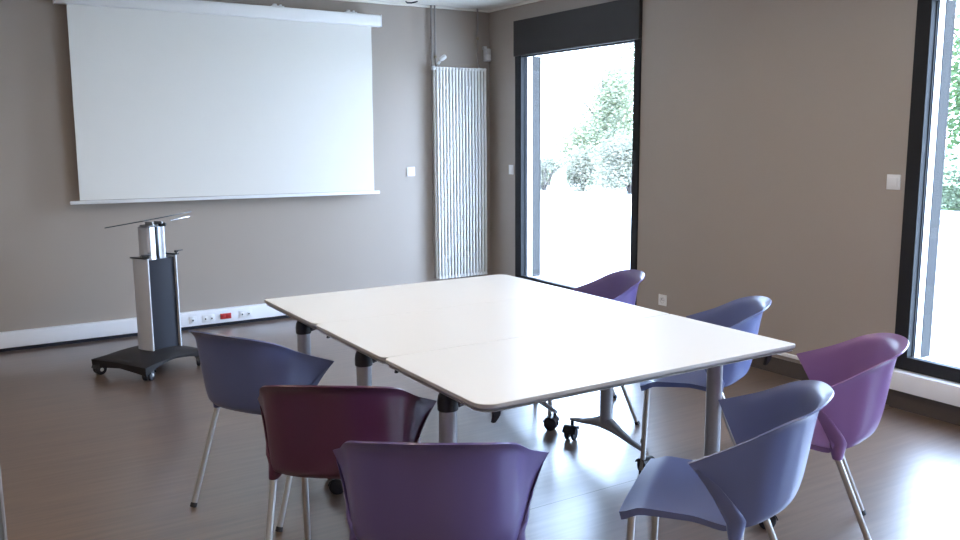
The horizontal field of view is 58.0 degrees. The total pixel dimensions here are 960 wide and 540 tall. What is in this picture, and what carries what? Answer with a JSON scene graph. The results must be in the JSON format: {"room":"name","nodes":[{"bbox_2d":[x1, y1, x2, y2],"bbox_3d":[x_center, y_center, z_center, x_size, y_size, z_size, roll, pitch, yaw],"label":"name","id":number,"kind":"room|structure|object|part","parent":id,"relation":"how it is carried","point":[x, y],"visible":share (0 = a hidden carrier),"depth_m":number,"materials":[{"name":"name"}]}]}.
{"room":"meeting room","nodes":[
{"label":"meeting room","id":0,"kind":"room"},
{"bbox_2d":[0,0,489,331],"bbox_3d":[-2.764,-0.765,6.609,7.000,2.759,0.200,-6,10,-31],"label":"wall","id":1,"kind":"structure","parent":0,"point":[60,264],"depth_m":7.00,"materials":[{"name":"beige paint"}]},
{"bbox_2d":[0,303,284,348],"bbox_3d":[-2.689,0.429,6.687,6.600,0.115,0.054,-6,10,-31],"label":"baseboard","id":2,"kind":"structure","parent":1,"relation":"attached to","point":[35,336],"depth_m":6.55,"materials":[{"name":"white plastic"}]},
{"bbox_2d":[0,315,290,351],"bbox_3d":[-2.697,0.499,6.712,6.600,0.030,0.020,-6,10,-31],"label":"trim","id":3,"kind":"structure","parent":1,"relation":"attached to","point":[283,316],"depth_m":6.65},
{"bbox_2d":[189,316,196,323],"bbox_3d":[-2.286,0.400,6.903,0.060,0.060,0.006,-6,10,-31],"label":"wall socket","id":4,"kind":"object","parent":1,"relation":"attached to","point":[192,320],"visible":1,"depth_m":6.90,"materials":[{"name":"white plastic"}]},
{"bbox_2d":[202,314,214,322],"bbox_3d":[-2.182,0.390,6.967,0.100,0.060,0.006,-6,10,-31],"label":"wall socket","id":5,"kind":"object","parent":1,"relation":"attached to","point":[205,318],"visible":1,"depth_m":6.97,"materials":[{"name":"white plastic"}]},
{"bbox_2d":[53,0,381,204],"bbox_3d":[-1.929,-1.334,6.841,2.511,1.555,0.144,-6,10,-31],"label":"projection screen","id":6,"kind":"object","parent":1,"relation":"attached to","point":[187,100],"visible":1,"depth_m":6.72,"materials":[{"name":"white fabric"}]},
{"bbox_2d":[220,313,230,318],"bbox_3d":[-2.063,0.374,7.035,0.088,0.045,0.014,-6,10,-31],"label":"wall socket","id":7,"kind":"object","parent":1,"relation":"attached to","point":[224,315],"visible":1,"depth_m":7.03,"materials":[{"name":"red plastic"}]},
{"bbox_2d":[239,309,251,317],"bbox_3d":[-1.927,0.359,7.122,0.110,0.060,0.006,-6,10,-31],"label":"wall socket","id":8,"kind":"object","parent":1,"relation":"attached to","point":[244,313],"visible":1,"depth_m":7.12,"materials":[{"name":"white plastic"}]},
{"bbox_2d":[407,167,414,175],"bbox_3d":[-0.623,-0.887,7.806,0.080,0.080,0.012,-6,10,-31],"label":"light switch","id":9,"kind":"object","parent":1,"relation":"attached to","point":[410,170],"visible":1,"depth_m":7.80,"materials":[{"name":"white plastic"}]},
{"bbox_2d":[336,0,489,12],"bbox_3d":[-2.715,-2.104,6.304,6.600,0.018,0.022,-6,10,-31],"label":"trim","id":10,"kind":"structure","parent":1,"relation":"attached to","point":[361,1],"depth_m":7.60,"materials":[{"name":"white paint"}]},
{"bbox_2d":[431,55,487,279],"bbox_3d":[-0.201,-0.940,7.992,0.569,2.023,0.130,-6,10,-31],"label":"radiator","id":11,"kind":"object","parent":1,"relation":"attached to","point":[478,171],"visible":1,"depth_m":7.94,"materials":[{"name":"white metal"}]},
{"bbox_2d":[430,5,435,278],"bbox_3d":[-0.421,-1.132,7.842,0.032,2.444,0.049,-6,10,-31],"label":"pipe","id":12,"kind":"object","parent":11,"relation":"attached to","point":[431,36],"visible":1,"depth_m":7.84,"materials":[{"name":"grey metal"}]},
{"bbox_2d":[434,5,437,65],"bbox_3d":[-0.394,-2.078,7.709,0.027,0.535,0.051,-6,10,-31],"label":"pipe","id":13,"kind":"object","parent":11,"relation":"attached to","point":[435,55],"visible":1,"depth_m":7.71,"materials":[{"name":"grey metal"}]},
{"bbox_2d":[476,9,480,67],"bbox_3d":[-0.015,-2.116,7.937,0.030,0.534,0.046,-6,10,-31],"label":"pipe","id":14,"kind":"object","parent":11,"relation":"attached to","point":[477,37],"visible":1,"depth_m":7.94,"materials":[{"name":"grey metal"}]},
{"bbox_2d":[482,46,490,61],"bbox_3d":[0.062,-2.002,8.030,0.062,0.138,0.070,-6,10,-31],"label":"sensor","id":15,"kind":"object","parent":1,"relation":"attached to","point":[486,52],"visible":1,"depth_m":8.01,"materials":[{"name":"grey plastic"}]},
{"bbox_2d":[369,0,529,9],"bbox_3d":[-0.245,-1.639,2.343,7.000,0.250,9.800,-6,10,-31],"label":"ceiling","id":16,"kind":"structure","parent":0,"point":[469,4],"depth_m":7.56,"materials":[{"name":"white paint"}]},
{"bbox_2d":[0,318,959,539],"bbox_3d":[-0.226,1.161,2.781,6.600,0.100,9.400,-6,10,-31],"label":"floor","id":17,"kind":"structure","parent":0,"point":[115,454],"depth_m":4.10,"materials":[{"name":"brown wood"}]},
{"bbox_2d":[0,467,7,539],"bbox_3d":[-1.661,0.756,1.812,1.185,1.019,0.434,-6,10,-31],"label":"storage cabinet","id":18,"kind":"object","parent":17,"relation":"on","point":[3,531],"visible":1,"depth_m":1.93,"materials":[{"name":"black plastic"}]},
{"bbox_2d":[91,211,200,380],"bbox_3d":[-2.182,0.146,5.680,0.548,1.038,0.572,4,10,28],"label":"trolley","id":19,"kind":"object","parent":17,"relation":"on","point":[155,272],"visible":0.94,"depth_m":5.66,"materials":[{"name":"plastic"}]},
{"bbox_2d":[105,211,190,227],"bbox_3d":[-2.161,-0.328,5.652,0.360,0.092,0.400,4,10,28],"label":"glass shelf","id":20,"kind":"object","parent":19,"relation":"attached to","point":[157,224],"depth_m":5.63,"materials":[{"name":"clear glass"}]},
{"bbox_3d":[-2.095,0.231,5.740,0.019,0.620,0.224,4,10,28],"label":"column panel","id":21,"kind":"part","parent":19,"relation":"part of","materials":[{"name":"grey metal"}]},
{"bbox_2d":[188,330,333,531],"bbox_3d":[-0.891,0.591,3.614,0.623,0.789,0.574,5,10,29],"label":"tub chair","id":22,"kind":"object","parent":17,"relation":"on","point":[234,369],"visible":0.68,"depth_m":3.38,"materials":[{"name":"blue plastic"}]},
{"bbox_3d":[-1.154,0.775,3.649,0.024,0.393,0.174,5,10,32],"label":"leg","id":23,"kind":"part","parent":22,"relation":"part of","materials":[{"name":"metal"}]},
{"bbox_3d":[-0.945,0.410,3.492,0.623,0.393,0.362,5,10,29],"label":"backrest","id":24,"kind":"part","parent":22,"relation":"part of","materials":[{"name":"blue plastic"}]},
{"bbox_3d":[-0.750,0.808,3.421,0.024,0.393,0.174,4,10,27],"label":"leg","id":25,"kind":"part","parent":22,"relation":"part of","materials":[{"name":"metal"}]},
{"bbox_2d":[258,385,436,539],"bbox_3d":[-0.461,0.693,2.944,0.623,0.789,0.574,0,9,3],"label":"tub chair","id":26,"kind":"object","parent":17,"relation":"on","point":[303,425],"visible":0.77,"depth_m":2.71,"materials":[{"name":"red plastic"}]},
{"bbox_3d":[-0.698,0.895,2.862,0.024,0.393,0.174,1,9,6],"label":"leg","id":27,"kind":"part","parent":26,"relation":"part of","materials":[{"name":"metal"}]},
{"bbox_3d":[-0.652,0.831,3.238,0.025,0.394,0.041,0,9,3],"label":"leg","id":28,"kind":"part","parent":26,"relation":"part of","materials":[{"name":"metal"}]},
{"bbox_3d":[-0.468,0.514,2.809,0.623,0.393,0.362,0,9,3],"label":"backrest","id":29,"kind":"part","parent":26,"relation":"part of","materials":[{"name":"red plastic"}]},
{"bbox_2d":[264,274,573,430],"bbox_3d":[-0.282,0.490,4.358,1.394,0.740,0.669,-6,10,-31],"label":"folding table","id":30,"kind":"object","parent":17,"relation":"on","point":[310,310],"visible":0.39,"depth_m":4.22,"materials":[{"name":"white laminate"}]},
{"bbox_3d":[-0.812,0.530,4.033,0.060,0.490,0.066,-6,10,-31],"label":"leg","id":31,"kind":"part","parent":30,"relation":"part of","materials":[{"name":"grey metal"}]},
{"bbox_2d":[333,441,548,539],"bbox_3d":[-0.116,0.767,2.453,0.624,0.789,0.574,0,9,3],"label":"tub chair","id":32,"kind":"object","parent":17,"relation":"on","point":[392,490],"visible":1,"depth_m":2.22,"materials":[{"name":"purple plastic"}]},
{"bbox_2d":[316,291,668,494],"bbox_3d":[0.071,0.576,3.794,1.394,0.740,0.669,-6,10,-31],"label":"folding table","id":33,"kind":"object","parent":17,"relation":"on","point":[377,338],"visible":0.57,"depth_m":3.69,"materials":[{"name":"white laminate"}]},
{"bbox_3d":[-0.458,0.615,3.470,0.060,0.490,0.066,-6,10,-31],"label":"leg","id":34,"kind":"part","parent":33,"relation":"part of","materials":[{"name":"grey metal"}]},
{"bbox_3d":[0.603,0.506,4.118,0.060,0.490,0.066,-6,10,-31],"label":"leg","id":35,"kind":"part","parent":33,"relation":"part of","materials":[{"name":"grey metal"}]},
{"bbox_2d":[386,314,794,529],"bbox_3d":[0.424,0.661,3.230,1.394,0.740,0.666,-6,10,-31],"label":"folding table","id":36,"kind":"object","parent":17,"relation":"on","point":[494,377],"visible":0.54,"depth_m":3.07,"materials":[{"name":"white laminate"}]},
{"bbox_3d":[-0.105,0.701,2.906,0.060,0.490,0.066,-6,10,-31],"label":"leg","id":37,"kind":"part","parent":36,"relation":"part of","materials":[{"name":"grey metal"}]},
{"bbox_3d":[0.046,0.441,2.659,0.035,0.058,0.024,-6,10,-31],"label":"release lever","id":38,"kind":"part","parent":36,"relation":"part of","materials":[{"name":"black plastic"}]},
{"bbox_3d":[0.957,0.592,3.554,0.060,0.490,0.066,-6,10,-31],"label":"leg","id":39,"kind":"part","parent":36,"relation":"part of","materials":[{"name":"grey metal"}]},
{"bbox_3d":[1.094,0.333,3.299,0.035,0.058,0.024,-6,10,-31],"label":"release lever","id":40,"kind":"part","parent":36,"relation":"part of","materials":[{"name":"black plastic"}]},
{"bbox_2d":[547,269,644,424],"bbox_3d":[0.606,0.403,4.751,0.574,0.789,0.624,-1,9,-6],"label":"tub chair","id":41,"kind":"object","parent":17,"relation":"on","point":[622,285],"visible":0.22,"depth_m":4.86,"materials":[{"name":"purple plastic"}]},
{"bbox_3d":[0.372,0.619,4.549,0.041,0.394,0.025,-1,9,-6],"label":"leg","id":42,"kind":"part","parent":41,"relation":"part of","materials":[{"name":"metal"}]},
{"bbox_3d":[0.710,0.205,4.731,0.362,0.393,0.623,-1,9,-6],"label":"backrest","id":43,"kind":"part","parent":41,"relation":"part of","materials":[{"name":"purple plastic"}]},
{"bbox_3d":[0.756,0.619,4.564,0.174,0.393,0.024,-1,9,-3],"label":"leg","id":44,"kind":"part","parent":41,"relation":"part of","materials":[{"name":"metal"}]},
{"bbox_2d":[639,296,771,473],"bbox_3d":[1.033,0.515,4.016,0.574,0.789,0.623,1,9,11],"label":"tub chair","id":45,"kind":"object","parent":17,"relation":"on","point":[744,314],"visible":0.48,"depth_m":3.89,"materials":[{"name":"blue plastic"}]},
{"bbox_3d":[0.823,0.656,4.296,0.041,0.394,0.025,1,9,11],"label":"leg","id":46,"kind":"part","parent":45,"relation":"part of","materials":[{"name":"metal"}]},
{"bbox_3d":[0.741,0.719,3.893,0.041,0.394,0.025,1,9,11],"label":"leg","id":47,"kind":"part","parent":45,"relation":"part of","materials":[{"name":"metal"}]},
{"bbox_3d":[0.975,0.482,4.023,0.455,0.058,0.458,1,9,11],"label":"seat","id":48,"kind":"part","parent":45,"relation":"part of","materials":[{"name":"blue plastic"}]},
{"bbox_3d":[1.111,0.737,3.795,0.174,0.393,0.024,2,9,14],"label":"leg","id":49,"kind":"part","parent":45,"relation":"part of","materials":[{"name":"metal"}]},
{"bbox_3d":[1.135,0.322,3.965,0.362,0.393,0.623,1,9,11],"label":"backrest","id":50,"kind":"part","parent":45,"relation":"part of","materials":[{"name":"blue plastic"}]},
{"bbox_2d":[619,380,833,539],"bbox_3d":[0.761,0.727,2.672,0.574,0.789,0.623,3,10,22],"label":"tub chair","id":51,"kind":"object","parent":17,"relation":"on","point":[733,489],"visible":1,"depth_m":2.51,"materials":[{"name":"blue plastic"}]},
{"bbox_3d":[0.445,0.922,2.609,0.041,0.394,0.025,3,10,22],"label":"leg","id":52,"kind":"part","parent":51,"relation":"part of","materials":[{"name":"metal"}]},
{"bbox_3d":[0.605,0.862,2.988,0.041,0.394,0.025,3,10,22],"label":"leg","id":53,"kind":"part","parent":51,"relation":"part of","materials":[{"name":"metal"}]},
{"bbox_3d":[0.706,0.692,2.690,0.455,0.058,0.458,3,10,22],"label":"seat","id":54,"kind":"part","parent":51,"relation":"part of","materials":[{"name":"blue plastic"}]},
{"bbox_3d":[0.858,0.537,2.602,0.362,0.393,0.623,3,10,22],"label":"backrest","id":55,"kind":"part","parent":51,"relation":"part of","materials":[{"name":"blue plastic"}]},
{"bbox_3d":[0.968,0.883,2.865,0.174,0.393,0.024,3,9,20],"label":"leg","id":56,"kind":"part","parent":51,"relation":"part of","materials":[{"name":"metal"}]},
{"bbox_2d":[741,333,908,539],"bbox_3d":[1.277,0.629,3.275,0.574,0.789,0.624,2,9,17],"label":"tub chair","id":57,"kind":"object","parent":17,"relation":"on","point":[858,370],"visible":0.8,"depth_m":3.04,"materials":[{"name":"plastic"}]},
{"bbox_3d":[1.220,0.596,3.288,0.455,0.058,0.458,2,9,17],"label":"seat","id":58,"kind":"part","parent":57,"relation":"part of","materials":[{"name":"plastic"}]},
{"bbox_3d":[1.377,0.438,3.213,0.362,0.393,0.623,2,9,17],"label":"backrest","id":59,"kind":"part","parent":57,"relation":"part of","materials":[{"name":"plastic"}]},
{"bbox_3d":[1.466,0.782,3.486,0.174,0.393,0.024,2,9,15],"label":"leg","id":60,"kind":"part","parent":57,"relation":"part of","materials":[{"name":"metal"}]},
{"bbox_3d":[1.329,0.852,3.048,0.174,0.393,0.024,3,9,20],"label":"leg","id":61,"kind":"part","parent":57,"relation":"part of","materials":[{"name":"metal"}]},
{"bbox_2d":[489,0,956,382],"bbox_3d":[2.655,-0.448,4.342,0.200,2.759,9.400,-6,10,-31],"label":"wall","id":62,"kind":"structure","parent":0,"point":[772,132],"depth_m":5.48,"materials":[{"name":"beige paint"}]},
{"bbox_2d":[509,165,513,173],"bbox_3d":[0.284,-0.920,7.938,0.012,0.085,0.070,-6,10,-31],"label":"light switch","id":63,"kind":"object","parent":62,"relation":"attached to","point":[511,167],"visible":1,"depth_m":7.92,"materials":[{"name":"white plastic"}]},
{"bbox_2d":[488,0,542,11],"bbox_3d":[2.557,-1.791,4.063,0.022,0.018,9.378,-6,10,-31],"label":"trim","id":64,"kind":"structure","parent":62,"relation":"attached to","point":[530,1],"depth_m":7.65,"materials":[{"name":"grey paint"}]},
{"bbox_2d":[513,0,642,305],"bbox_3d":[0.834,-0.954,7.211,0.235,2.328,1.640,-6,10,-31],"label":"window","id":65,"kind":"structure","parent":62,"relation":"in","point":[618,22],"depth_m":7.49,"materials":[{"name":"metal"}]},
{"bbox_2d":[658,294,666,305],"bbox_3d":[1.344,0.222,6.391,0.016,0.080,0.080,-6,10,-31],"label":"wall socket","id":66,"kind":"object","parent":62,"relation":"attached to","point":[662,300],"visible":1,"depth_m":6.39,"materials":[{"name":"white plastic"}]},
{"bbox_2d":[777,353,798,359],"bbox_3d":[1.216,0.362,6.621,0.018,0.022,4.160,-6,10,-31],"label":"baseboard","id":67,"kind":"structure","parent":62,"relation":"attached to","point":[781,354],"depth_m":5.44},
{"bbox_2d":[750,357,889,404],"bbox_3d":[1.220,0.448,6.637,0.010,0.100,4.160,-6,10,-31],"label":"trim","id":68,"kind":"structure","parent":62,"relation":"attached to","point":[794,370],"depth_m":5.50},
{"bbox_2d":[886,174,900,189],"bbox_3d":[2.271,-0.483,4.760,0.012,0.082,0.078,-6,10,-31],"label":"light switch","id":69,"kind":"object","parent":62,"relation":"attached to","point":[893,181],"visible":1,"depth_m":4.75,"materials":[{"name":"white plastic"}]},
{"bbox_2d":[889,368,959,406],"bbox_3d":[3.654,0.932,2.679,0.070,0.108,5.160,-6,10,-31],"label":"trim","id":70,"kind":"structure","parent":62,"relation":"attached to","point":[937,389],"depth_m":4.64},
{"bbox_2d":[889,389,959,425],"bbox_3d":[3.677,1.040,2.698,0.030,0.112,5.180,-6,10,-31],"label":"trim","id":71,"kind":"structure","parent":62,"relation":"attached to","point":[944,412],"depth_m":4.69,"materials":[{"name":"brown wood"}]},
{"bbox_2d":[894,0,959,382],"bbox_3d":[2.821,-0.491,4.039,0.235,2.291,1.646,-6,10,-31],"label":"window","id":72,"kind":"structure","parent":62,"relation":"in","point":[935,19],"depth_m":4.67,"materials":[{"name":"metal"}]},
{"label":"outside","id":73,"kind":"structure","parent":0,"visible":0},
{"bbox_2d":[540,151,959,361],"bbox_3d":[20.422,-3.426,32.518,59.800,0.300,100.000,-6,10,-31],"label":"ground","id":74,"kind":"structure","parent":73,"point":[585,236],"depth_m":12.76,"materials":[{"name":"white"}]},
{"bbox_2d":[541,155,566,190],"bbox_3d":[1.702,-2.807,25.492,1.538,1.226,1.560,-6,10,-31],"label":"bush","id":75,"kind":"object","parent":74,"relation":"on","point":[547,163],"visible":0.37,"depth_m":25.29,"materials":[{"name":"green plant"}]},
{"bbox_2d":[562,144,600,191],"bbox_3d":[2.986,-2.773,24.683,1.321,1.636,1.514,-6,10,-31],"label":"bush","id":76,"kind":"object","parent":74,"relation":"on","point":[581,167],"visible":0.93,"depth_m":24.56,"materials":[{"name":"green plant"}]},
{"bbox_2d":[547,47,633,187],"bbox_3d":[3.898,-4.601,26.145,3.286,4.222,2.945,-6,10,-31],"label":"tree","id":77,"kind":"object","parent":74,"relation":"on","point":[610,111],"visible":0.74,"depth_m":25.49,"materials":[{"name":"green plant"}]},
{"bbox_2d":[589,128,632,193],"bbox_3d":[4.059,-2.774,23.296,2.308,2.023,2.316,-6,10,-31],"label":"bush","id":78,"kind":"object","parent":74,"relation":"on","point":[620,156],"visible":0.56,"depth_m":23.06,"materials":[{"name":"green plant"}]},
{"bbox_2d":[542,157,959,209],"bbox_3d":[20.164,-2.659,26.523,26.600,0.040,70.000,-6,10,-31],"label":"verge","id":79,"kind":"structure","parent":74,"relation":"on","point":[556,177],"depth_m":32.79,"materials":[{"name":"green plant"}]},
{"bbox_2d":[584,43,633,102],"bbox_3d":[6.478,-7.287,32.439,4.625,7.548,4.052,-6,10,-31],"label":"tree","id":80,"kind":"object","parent":79,"relation":"on","point":[624,45],"visible":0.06,"depth_m":32.31,"materials":[{"name":"green plant"}]},
{"bbox_2d":[941,165,959,210],"bbox_3d":[10.102,-1.619,17.863,1.547,1.068,1.433,2,9,17],"label":"bush","id":81,"kind":"object","parent":79,"relation":"on","point":[953,191],"visible":0.7,"depth_m":17.88,"materials":[{"name":"green plant"}]},
{"bbox_2d":[944,0,959,172],"bbox_3d":[10.640,-4.340,18.087,3.219,6.101,2.963,-6,10,-31],"label":"tree","id":82,"kind":"object","parent":79,"relation":"on","point":[956,96],"visible":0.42,"depth_m":18.12,"materials":[{"name":"green plant"}]},
{"bbox_2d":[940,220,959,226],"bbox_3d":[14.759,0.780,4.619,0.250,0.080,38.000,-6,10,-31],"label":"kerb","id":83,"kind":"object","parent":74,"relation":"on","point":[950,223],"depth_m":15.01,"materials":[{"name":"white concrete"}]}
]}

